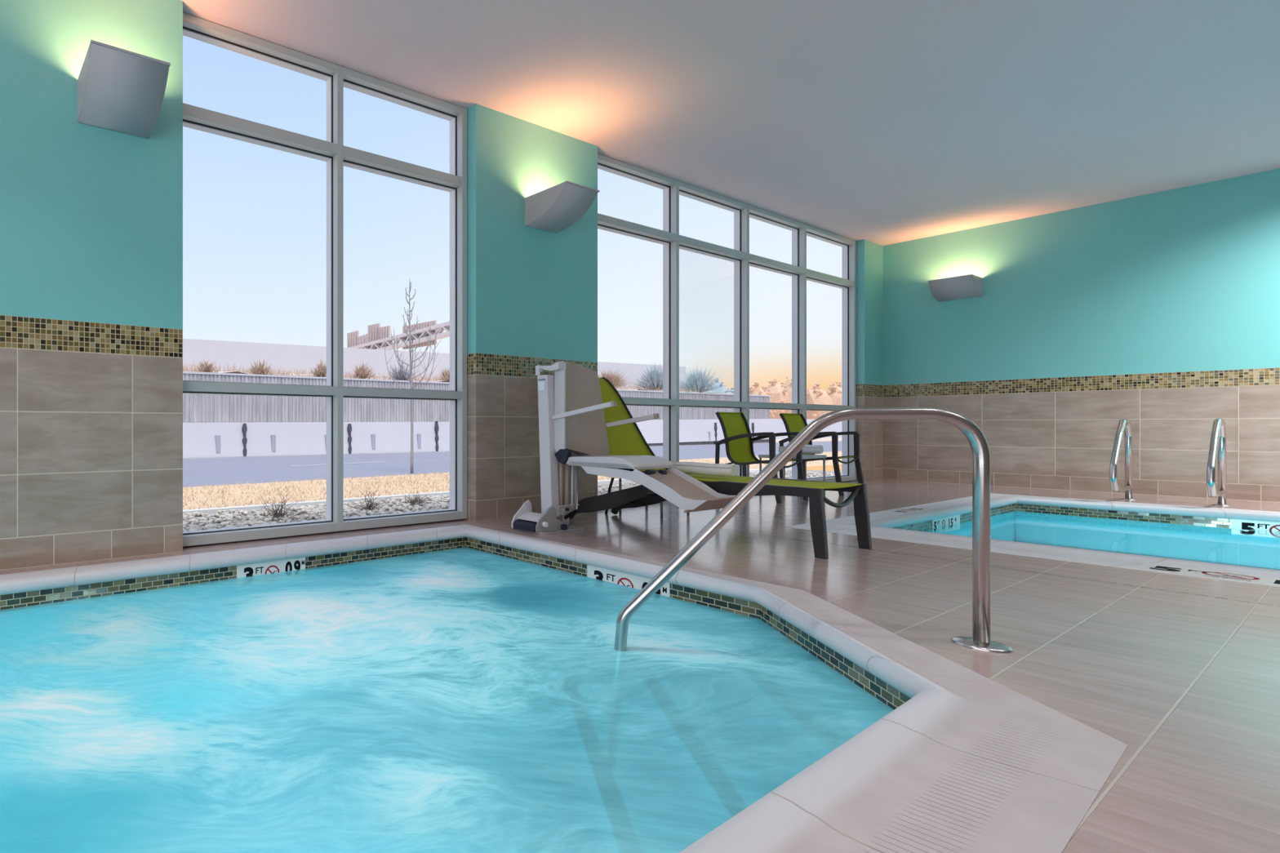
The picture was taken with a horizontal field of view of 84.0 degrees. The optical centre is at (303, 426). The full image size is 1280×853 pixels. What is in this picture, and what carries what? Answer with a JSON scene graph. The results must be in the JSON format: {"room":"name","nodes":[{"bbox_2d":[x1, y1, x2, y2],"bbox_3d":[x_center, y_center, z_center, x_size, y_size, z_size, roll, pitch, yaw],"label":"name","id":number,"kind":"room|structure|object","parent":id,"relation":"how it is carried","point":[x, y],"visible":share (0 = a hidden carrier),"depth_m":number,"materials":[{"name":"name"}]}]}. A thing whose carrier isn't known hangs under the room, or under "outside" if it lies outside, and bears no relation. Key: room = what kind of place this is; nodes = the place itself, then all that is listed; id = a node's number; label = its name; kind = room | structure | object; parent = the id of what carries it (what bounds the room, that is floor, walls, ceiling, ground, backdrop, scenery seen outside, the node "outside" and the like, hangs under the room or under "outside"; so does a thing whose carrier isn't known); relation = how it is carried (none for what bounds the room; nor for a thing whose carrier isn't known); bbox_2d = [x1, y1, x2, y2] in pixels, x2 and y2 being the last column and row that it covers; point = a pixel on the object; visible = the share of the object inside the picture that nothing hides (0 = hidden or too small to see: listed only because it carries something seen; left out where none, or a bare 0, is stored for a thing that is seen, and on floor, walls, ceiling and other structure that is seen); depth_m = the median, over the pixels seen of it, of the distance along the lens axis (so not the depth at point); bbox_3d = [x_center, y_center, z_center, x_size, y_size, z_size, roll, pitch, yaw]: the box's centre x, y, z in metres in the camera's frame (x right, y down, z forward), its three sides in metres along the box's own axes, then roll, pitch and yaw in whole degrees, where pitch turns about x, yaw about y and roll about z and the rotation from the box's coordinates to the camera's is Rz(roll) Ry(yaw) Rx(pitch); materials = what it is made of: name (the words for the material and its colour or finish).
{"room":"indoor swimming pool","nodes":[
{"label":"indoor swimming pool","id":0,"kind":"room"},
{"bbox_2d":[0,0,883,570],"bbox_3d":[1.587,-0.825,4.764,13.433,3.024,0.205,0,0,-29],"label":"wall","id":1,"kind":"structure","parent":0,"point":[91,217],"depth_m":3.25,"materials":[{"name":"paint"}]},
{"bbox_2d":[77,39,170,138],"bbox_3d":[-0.893,-1.644,3.040,0.368,0.216,0.372,0,0,-29],"label":"wall sconce","id":2,"kind":"object","parent":1,"relation":"attached to","point":[119,90],"visible":1,"depth_m":2.98,"materials":[{"name":"paint"}]},
{"bbox_2d":[182,12,466,546],"bbox_3d":[0.207,-0.823,4.033,2.232,3.032,0.121,0,0,-29],"label":"window","id":3,"kind":"structure","parent":1,"relation":"in","point":[333,151],"depth_m":4.01,"materials":[{"name":"metal"}]},
{"bbox_2d":[524,180,599,232],"bbox_3d":[1.940,-1.640,4.632,0.368,0.216,0.372,0,0,-29],"label":"wall sconce","id":4,"kind":"object","parent":1,"relation":"attached to","point":[556,208],"visible":1,"depth_m":4.58,"materials":[{"name":"paint"}]},
{"bbox_2d":[597,153,856,482],"bbox_3d":[4.655,-0.823,6.531,5.225,3.032,0.121,0,0,-29],"label":"window","id":5,"kind":"structure","parent":1,"relation":"in","point":[669,237],"depth_m":6.50,"materials":[{"name":"metal"}]},
{"bbox_2d":[0,480,1279,852],"bbox_3d":[3.858,0.687,0.721,13.433,0.001,9.479,0,0,-29],"label":"floor","id":6,"kind":"structure","parent":0,"point":[1183,672],"depth_m":2.09,"materials":[{"name":"tile"}]},
{"bbox_2d":[0,537,911,852],"bbox_3d":[-0.101,1.139,1.991,4.174,0.796,2.571,0,0,-29],"label":"basin","id":7,"kind":"object","parent":6,"relation":"in","point":[32,821],"visible":0.17,"depth_m":2.61,"materials":[{"name":"tile"}]},
{"bbox_2d":[236,557,305,577],"bbox_3d":[-0.174,0.802,3.394,0.424,0.120,0.005,0,0,-30],"label":"depth marker","id":8,"kind":"object","parent":7,"relation":"attached to","point":[294,564],"visible":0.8,"depth_m":3.39,"materials":[{"name":"tile"}]},
{"bbox_2d":[0,546,893,852],"bbox_3d":[-0.101,0.809,1.991,4.174,0.001,2.571,0,0,-29],"label":"water","id":9,"kind":"object","parent":7,"relation":"in","point":[406,656],"visible":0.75,"depth_m":1.76,"materials":[{"name":"blue liquid"}]},
{"bbox_2d":[586,564,669,596],"bbox_3d":[1.633,0.802,3.120,0.005,0.120,0.447,0,0,-28],"label":"depth marker","id":10,"kind":"object","parent":7,"relation":"attached to","point":[633,581],"visible":0.56,"depth_m":3.13,"materials":[{"name":"tile"}]},
{"bbox_2d":[563,675,789,818],"bbox_3d":[1.408,1.259,2.065,0.746,0.556,2.334,0,0,16],"label":"steps","id":11,"kind":"structure","parent":7,"relation":"in","point":[766,788],"depth_m":2.23,"materials":[{"name":"paint"}]},
{"bbox_2d":[0,524,1128,852],"bbox_3d":[-0.109,0.707,1.889,4.560,0.072,3.000,0,0,-29],"label":"coping","id":12,"kind":"object","parent":6,"relation":"on","point":[970,763],"visible":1,"depth_m":1.30,"materials":[{"name":"stone"}]},
{"bbox_2d":[511,360,735,534],"bbox_3d":[1.949,0.129,3.785,0.711,1.115,1.109,0,0,-29],"label":"lift","id":13,"kind":"object","parent":6,"relation":"on","point":[572,430],"visible":1,"depth_m":4.04,"materials":[{"name":"grey metal"}]},
{"bbox_2d":[618,478,689,518],"bbox_3d":[2.749,0.519,4.836,0.380,0.335,0.360,0,0,-29],"label":"side table","id":14,"kind":"object","parent":6,"relation":"on","point":[620,479],"visible":0.16,"depth_m":4.78,"materials":[{"name":"grey"}]},
{"bbox_2d":[569,377,871,559],"bbox_3d":[2.542,0.148,4.040,0.566,1.081,1.651,0,0,-29],"label":"chaise lounge","id":15,"kind":"object","parent":6,"relation":"on","point":[628,439],"visible":0.62,"depth_m":3.76,"materials":[{"name":"green"}]},
{"bbox_2d":[671,462,737,476],"bbox_3d":[2.559,0.272,3.961,0.095,0.082,0.380,0,0,-29],"label":"rolled towel","id":16,"kind":"object","parent":15,"relation":"on","point":[691,468],"visible":0.88,"depth_m":3.90,"materials":[{"name":"white fabric"}]},
{"bbox_2d":[714,412,808,503],"bbox_3d":[4.343,0.273,5.858,0.540,0.829,0.560,0,0,-29],"label":"armchair","id":17,"kind":"object","parent":6,"relation":"on","point":[738,440],"visible":0.81,"depth_m":5.95,"materials":[{"name":"green fabric"}]},
{"bbox_2d":[758,453,826,498],"bbox_3d":[4.865,0.484,6.133,0.510,0.405,0.370,0,0,-29],"label":"side table","id":18,"kind":"object","parent":6,"relation":"on","point":[760,456],"visible":0.49,"depth_m":6.09,"materials":[{"name":"grey"}]},
{"bbox_2d":[777,446,785,452],"bbox_3d":[4.807,0.232,6.082,0.300,0.083,0.090,0,0,-29],"label":"rolled towel","id":19,"kind":"object","parent":18,"relation":"on","point":[781,448],"visible":0.05,"depth_m":6.03,"materials":[{"name":"white fabric"}]},
{"bbox_2d":[802,444,823,453],"bbox_3d":[5.060,0.228,6.146,0.101,0.092,0.170,0,0,-29],"label":"rolled towel","id":20,"kind":"object","parent":18,"relation":"on","point":[807,449],"visible":0.8,"depth_m":6.10,"materials":[{"name":"white fabric"}]},
{"bbox_2d":[613,407,1013,715],"bbox_3d":[1.650,0.589,2.101,1.145,1.300,0.133,0,0,19],"label":"grab rail","id":21,"kind":"object","parent":6,"relation":"on","point":[980,640],"visible":0.97,"depth_m":1.97,"materials":[{"name":"silver metal"}]},
{"bbox_2d":[778,413,864,495],"bbox_3d":[5.437,0.273,6.472,0.540,0.829,0.560,0,0,-29],"label":"armchair","id":22,"kind":"object","parent":6,"relation":"on","point":[793,422],"visible":0.64,"depth_m":6.42,"materials":[{"name":"green"}]},
{"bbox_2d":[784,493,1279,586],"bbox_3d":[6.950,0.707,2.103,4.320,0.072,7.260,0,0,-29],"label":"coping","id":23,"kind":"object","parent":6,"relation":"on","point":[882,523],"visible":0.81,"depth_m":4.18,"materials":[{"name":"white stone"}]},
{"bbox_2d":[887,506,928,512],"bbox_3d":[4.988,0.687,5.067,0.560,0.005,0.120,0,0,-29],"label":"depth marker","id":24,"kind":"object","parent":23,"relation":"attached to","point":[910,509],"visible":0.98,"depth_m":5.07,"materials":[{"name":"tile"}]},
{"bbox_2d":[1134,562,1279,586],"bbox_3d":[4.263,0.687,2.794,0.260,0.005,0.560,0,0,-29],"label":"depth marker","id":25,"kind":"object","parent":23,"relation":"attached to","point":[1149,566],"visible":1,"depth_m":2.86,"materials":[{"name":"tile"}]},
{"bbox_2d":[1109,418,1137,500],"bbox_3d":[7.494,0.309,5.643,0.709,0.757,0.104,0,0,-29],"label":"ladder rail","id":26,"kind":"object","parent":6,"relation":"on","point":[1124,427],"visible":1,"depth_m":5.66,"materials":[{"name":"silver metal"}]},
{"bbox_2d":[1206,418,1232,506],"bbox_3d":[7.734,0.309,5.216,0.709,0.757,0.104,0,0,-29],"label":"ladder rail","id":27,"kind":"object","parent":6,"relation":"on","point":[1217,450],"visible":1,"depth_m":5.22,"materials":[{"name":"silver metal"}]},
{"bbox_2d":[181,0,1279,245],"bbox_3d":[3.858,-2.337,0.721,13.433,0.001,9.479,0,0,-29],"label":"ceiling","id":28,"kind":"structure","parent":0,"point":[883,122],"depth_m":4.17,"materials":[{"name":"paint"}]},
{"bbox_2d":[883,168,1279,502],"bbox_3d":[9.764,-0.825,3.921,0.001,3.024,9.274,0,0,-29],"label":"wall","id":29,"kind":"structure","parent":0,"point":[1159,312],"depth_m":6.45,"materials":[{"name":"paint"}]},
{"bbox_2d":[927,274,982,302],"bbox_3d":[7.675,-1.627,7.259,0.372,0.216,0.368,0,0,-29],"label":"wall sconce","id":30,"kind":"object","parent":29,"relation":"attached to","point":[969,286],"visible":1,"depth_m":7.20,"materials":[{"name":"paint"}]},
{"bbox_2d":[893,503,1279,569],"bbox_3d":[7.005,1.289,2.169,3.500,1.096,6.720,0,0,-29],"label":"swimming pool","id":31,"kind":"object","parent":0,"point":[1203,539],"visible":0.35,"depth_m":5.32,"materials":[{"name":"liquid"}]},
{"bbox_2d":[932,514,959,533],"bbox_3d":[5.264,0.802,5.044,0.620,0.120,0.005,0,0,-29],"label":"depth marker","id":32,"kind":"object","parent":31,"relation":"attached to","point":[953,522],"visible":1,"depth_m":5.04,"materials":[{"name":"tile"}]},
{"bbox_2d":[1015,541,1279,570],"bbox_3d":[7.005,1.472,2.169,3.500,0.730,6.720,0,0,-29],"label":"ledge","id":33,"kind":"object","parent":31,"relation":"in","point":[1015,541],"visible":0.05,"depth_m":5.25,"materials":[{"name":"paint"}]},
{"bbox_2d":[1231,519,1279,537],"bbox_3d":[7.555,0.803,4.764,0.005,0.122,0.420,0,0,-29],"label":"depth marker","id":34,"kind":"object","parent":31,"relation":"attached to","point":[1247,527],"visible":1,"depth_m":4.85,"materials":[{"name":"tile"}]},
{"label":"outside","id":35,"kind":"structure","parent":0,"visible":0},
{"bbox_2d":[182,469,841,531],"bbox_3d":[1.247,0.817,5.947,20.000,0.001,2.191,0,0,-29],"label":"gravel bed","id":36,"kind":"object","parent":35,"point":[627,485],"depth_m":6.04,"materials":[{"name":"gravel"}]},
{"bbox_2d":[257,488,304,518],"bbox_3d":[-0.237,0.666,5.371,0.400,0.248,0.382,0,0,-29],"label":"shrub","id":37,"kind":"object","parent":36,"relation":"on","point":[275,513],"visible":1,"depth_m":5.35,"materials":[{"name":"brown plant"}]},
{"bbox_2d":[400,491,429,504],"bbox_3d":[1.189,0.722,6.347,0.280,0.135,0.363,0,0,39],"label":"shrub","id":38,"kind":"object","parent":36,"relation":"on","point":[413,501],"visible":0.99,"depth_m":6.29,"materials":[{"name":"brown plant"}]},
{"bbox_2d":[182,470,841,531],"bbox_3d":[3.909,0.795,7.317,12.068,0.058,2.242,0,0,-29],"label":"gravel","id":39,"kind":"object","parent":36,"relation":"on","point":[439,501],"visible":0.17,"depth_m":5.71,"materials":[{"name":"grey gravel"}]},
{"bbox_2d":[349,488,391,511],"bbox_3d":[0.625,0.676,5.846,0.421,0.228,0.333,0,0,-29],"label":"shrub","id":40,"kind":"object","parent":39,"relation":"on","point":[370,507],"visible":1,"depth_m":5.83,"materials":[{"name":"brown plant"}]},
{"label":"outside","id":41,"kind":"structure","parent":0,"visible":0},
{"bbox_2d":[696,437,841,444],"bbox_3d":[79.801,0.837,225.473,440.000,0.001,285.000,0,0,-29],"label":"hillside","id":42,"kind":"structure","parent":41,"point":[828,439],"depth_m":37.16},
{"bbox_2d":[346,320,449,350],"bbox_3d":[8.245,-4.893,58.964,1.042,11.160,32.113,0,0,-20],"label":"gantry","id":43,"kind":"object","parent":42,"relation":"on","point":[374,340],"visible":0.52,"depth_m":57.50,"materials":[{"name":"silver metal"}]},
{"bbox_2d":[709,378,731,392],"bbox_3d":[72.492,-3.863,108.011,4.527,9.299,4.349,0,0,-29],"label":"tree","id":44,"kind":"object","parent":42,"relation":"on","point":[722,389],"visible":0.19,"depth_m":107.04,"materials":[{"name":"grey plant"}]},
{"bbox_2d":[723,387,733,393],"bbox_3d":[61.086,-2.431,87.994,3.459,6.436,3.374,0,0,-29],"label":"tree","id":45,"kind":"object","parent":42,"relation":"on","point":[731,388],"visible":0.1,"depth_m":87.84,"materials":[{"name":"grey plant"}]},
{"bbox_2d":[749,381,774,417],"bbox_3d":[101.773,-4.640,138.095,6.286,10.855,6.160,0,0,-29],"label":"tree","id":46,"kind":"object","parent":42,"relation":"on","point":[757,390],"visible":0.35,"depth_m":136.97,"materials":[{"name":"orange plant"}]},
{"bbox_2d":[761,378,790,418],"bbox_3d":[119.614,-5.683,156.034,6.961,12.939,6.463,0,0,-29],"label":"tree","id":47,"kind":"object","parent":42,"relation":"on","point":[779,391],"visible":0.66,"depth_m":154.17,"materials":[{"name":"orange plant"}]},
{"bbox_2d":[784,377,791,413],"bbox_3d":[137.476,-6.646,174.160,6.623,14.866,7.051,0,0,-29],"label":"tree","id":48,"kind":"object","parent":42,"relation":"on","point":[788,384],"visible":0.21,"depth_m":172.20,"materials":[{"name":"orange plant"}]},
{"bbox_2d":[806,382,832,418],"bbox_3d":[124.934,-4.946,149.906,7.712,11.466,7.517,0,0,-29],"label":"tree","id":49,"kind":"object","parent":42,"relation":"on","point":[815,395],"visible":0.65,"depth_m":147.96,"materials":[{"name":"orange plant"}]},
{"bbox_2d":[824,381,841,405],"bbox_3d":[160.019,-6.425,184.681,8.152,14.424,8.266,0,0,-29],"label":"tree","id":50,"kind":"object","parent":42,"relation":"on","point":[835,393],"visible":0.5,"depth_m":183.17,"materials":[{"name":"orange plant"}]},
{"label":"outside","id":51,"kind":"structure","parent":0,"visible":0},
{"bbox_2d":[182,451,841,510],"bbox_3d":[13.701,0.787,16.446,80.000,0.001,5.142,0,0,-29],"label":"lawn","id":52,"kind":"structure","parent":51,"point":[829,462],"depth_m":7.71,"materials":[{"name":"beige plant"}]},
{"bbox_2d":[383,280,444,473],"bbox_3d":[1.837,-0.853,10.492,0.993,3.280,1.051,0,0,35],"label":"bare tree","id":53,"kind":"object","parent":52,"relation":"on","point":[411,350],"visible":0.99,"depth_m":10.34,"materials":[{"name":"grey plant"}]},
{"bbox_2d":[182,466,791,514],"bbox_3d":[0.794,0.830,6.754,20.005,0.115,0.080,0,0,-30],"label":"edging","id":54,"kind":"object","parent":52,"relation":"on","point":[259,507],"visible":0.11,"depth_m":6.33,"materials":[{"name":"grey concrete"}]},
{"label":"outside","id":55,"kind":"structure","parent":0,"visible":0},
{"bbox_2d":[182,362,733,395],"bbox_3d":[1.416,-1.605,20.552,46.600,0.696,3.450,0,0,-29],"label":"bank","id":56,"kind":"object","parent":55,"point":[237,372],"visible":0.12,"depth_m":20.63,"materials":[{"name":"beige plant"}]},
{"bbox_2d":[193,357,217,372],"bbox_3d":[-2.616,-1.655,16.590,0.880,0.465,0.931,0,0,-29],"label":"dry bush","id":57,"kind":"object","parent":56,"relation":"on","point":[205,365],"visible":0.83,"depth_m":16.45,"materials":[{"name":"beige plant"}]},
{"bbox_2d":[243,357,273,374],"bbox_3d":[-1.209,-1.687,17.334,1.070,0.585,1.087,0,0,-29],"label":"dry bush","id":58,"kind":"object","parent":56,"relation":"on","point":[260,370],"visible":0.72,"depth_m":17.20,"materials":[{"name":"beige plant"}]},
{"bbox_2d":[306,358,326,376],"bbox_3d":[0.472,-1.778,18.380,0.946,0.559,1.043,0,0,-29],"label":"dry bush","id":59,"kind":"object","parent":56,"relation":"on","point":[322,367],"visible":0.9,"depth_m":18.24,"materials":[{"name":"beige plant"}]},
{"bbox_2d":[348,360,375,378],"bbox_3d":[1.829,-1.778,19.112,1.175,0.577,1.115,0,0,-29],"label":"dry bush","id":60,"kind":"object","parent":56,"relation":"on","point":[362,369],"visible":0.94,"depth_m":18.95,"materials":[{"name":"beige plant"}]},
{"bbox_2d":[382,359,421,380],"bbox_3d":[3.157,-1.819,19.820,1.508,0.761,1.607,0,0,-29],"label":"dry bush","id":61,"kind":"object","parent":56,"relation":"on","point":[399,372],"visible":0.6,"depth_m":19.68,"materials":[{"name":"grey plant"}]},
{"bbox_2d":[438,367,449,382],"bbox_3d":[4.924,-1.808,20.806,1.235,0.601,1.319,0,0,-29],"label":"dry bush","id":62,"kind":"object","parent":56,"relation":"on","point":[446,371],"visible":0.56,"depth_m":20.71,"materials":[{"name":"beige plant"}]},
{"bbox_2d":[597,368,635,387],"bbox_3d":[13.348,-2.153,26.990,2.827,0.926,2.750,0,0,-29],"label":"dry bush","id":63,"kind":"object","parent":56,"relation":"on","point":[614,380],"visible":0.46,"depth_m":26.58,"materials":[{"name":"brown plant"}]},
{"bbox_2d":[626,361,687,390],"bbox_3d":[16.468,-2.397,28.730,3.220,1.432,3.395,0,0,-29],"label":"dry bush","id":64,"kind":"object","parent":56,"relation":"on","point":[655,379],"visible":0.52,"depth_m":28.37,"materials":[{"name":"grey plant"}]},
{"bbox_2d":[679,364,729,391],"bbox_3d":[19.503,-2.410,30.409,3.438,1.486,3.460,0,0,-29],"label":"dry bush","id":65,"kind":"object","parent":56,"relation":"on","point":[699,382],"visible":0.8,"depth_m":30.03,"materials":[{"name":"grey plant"}]},
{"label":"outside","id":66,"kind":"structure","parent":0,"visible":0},
{"bbox_2d":[182,371,769,445],"bbox_3d":[2.381,-0.363,18.875,46.640,2.300,0.420,0,0,-29],"label":"fence","id":67,"kind":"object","parent":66,"point":[197,407],"depth_m":18.03,"materials":[{"name":"wood"}]},
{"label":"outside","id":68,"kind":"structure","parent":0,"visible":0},
{"bbox_2d":[182,338,685,390],"bbox_3d":[0.405,-2.183,22.249,46.500,2.140,0.400,0,0,-29],"label":"wall","id":69,"kind":"structure","parent":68,"point":[286,357],"depth_m":21.87,"materials":[{"name":"concrete"}]},
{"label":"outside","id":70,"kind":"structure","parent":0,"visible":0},
{"bbox_2d":[182,440,841,487],"bbox_3d":[12.182,0.791,19.151,80.000,0.001,8.538,0,0,-29],"label":"road","id":71,"kind":"structure","parent":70,"point":[202,472],"depth_m":12.43,"materials":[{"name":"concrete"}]},
{"bbox_2d":[182,418,841,457],"bbox_3d":[9.255,0.207,22.320,62.000,1.240,0.305,0,0,-29],"label":"barrier","id":72,"kind":"object","parent":71,"relation":"on","point":[227,439],"visible":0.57,"depth_m":17.76,"materials":[{"name":"concrete"}]},
{"bbox_2d":[188,440,841,458],"bbox_3d":[5.933,0.785,20.067,70.000,0.001,0.080,0,0,-29],"label":"lane line","id":73,"kind":"object","parent":71,"relation":"on","point":[841,441],"depth_m":16.93,"materials":[{"name":"white paint"}]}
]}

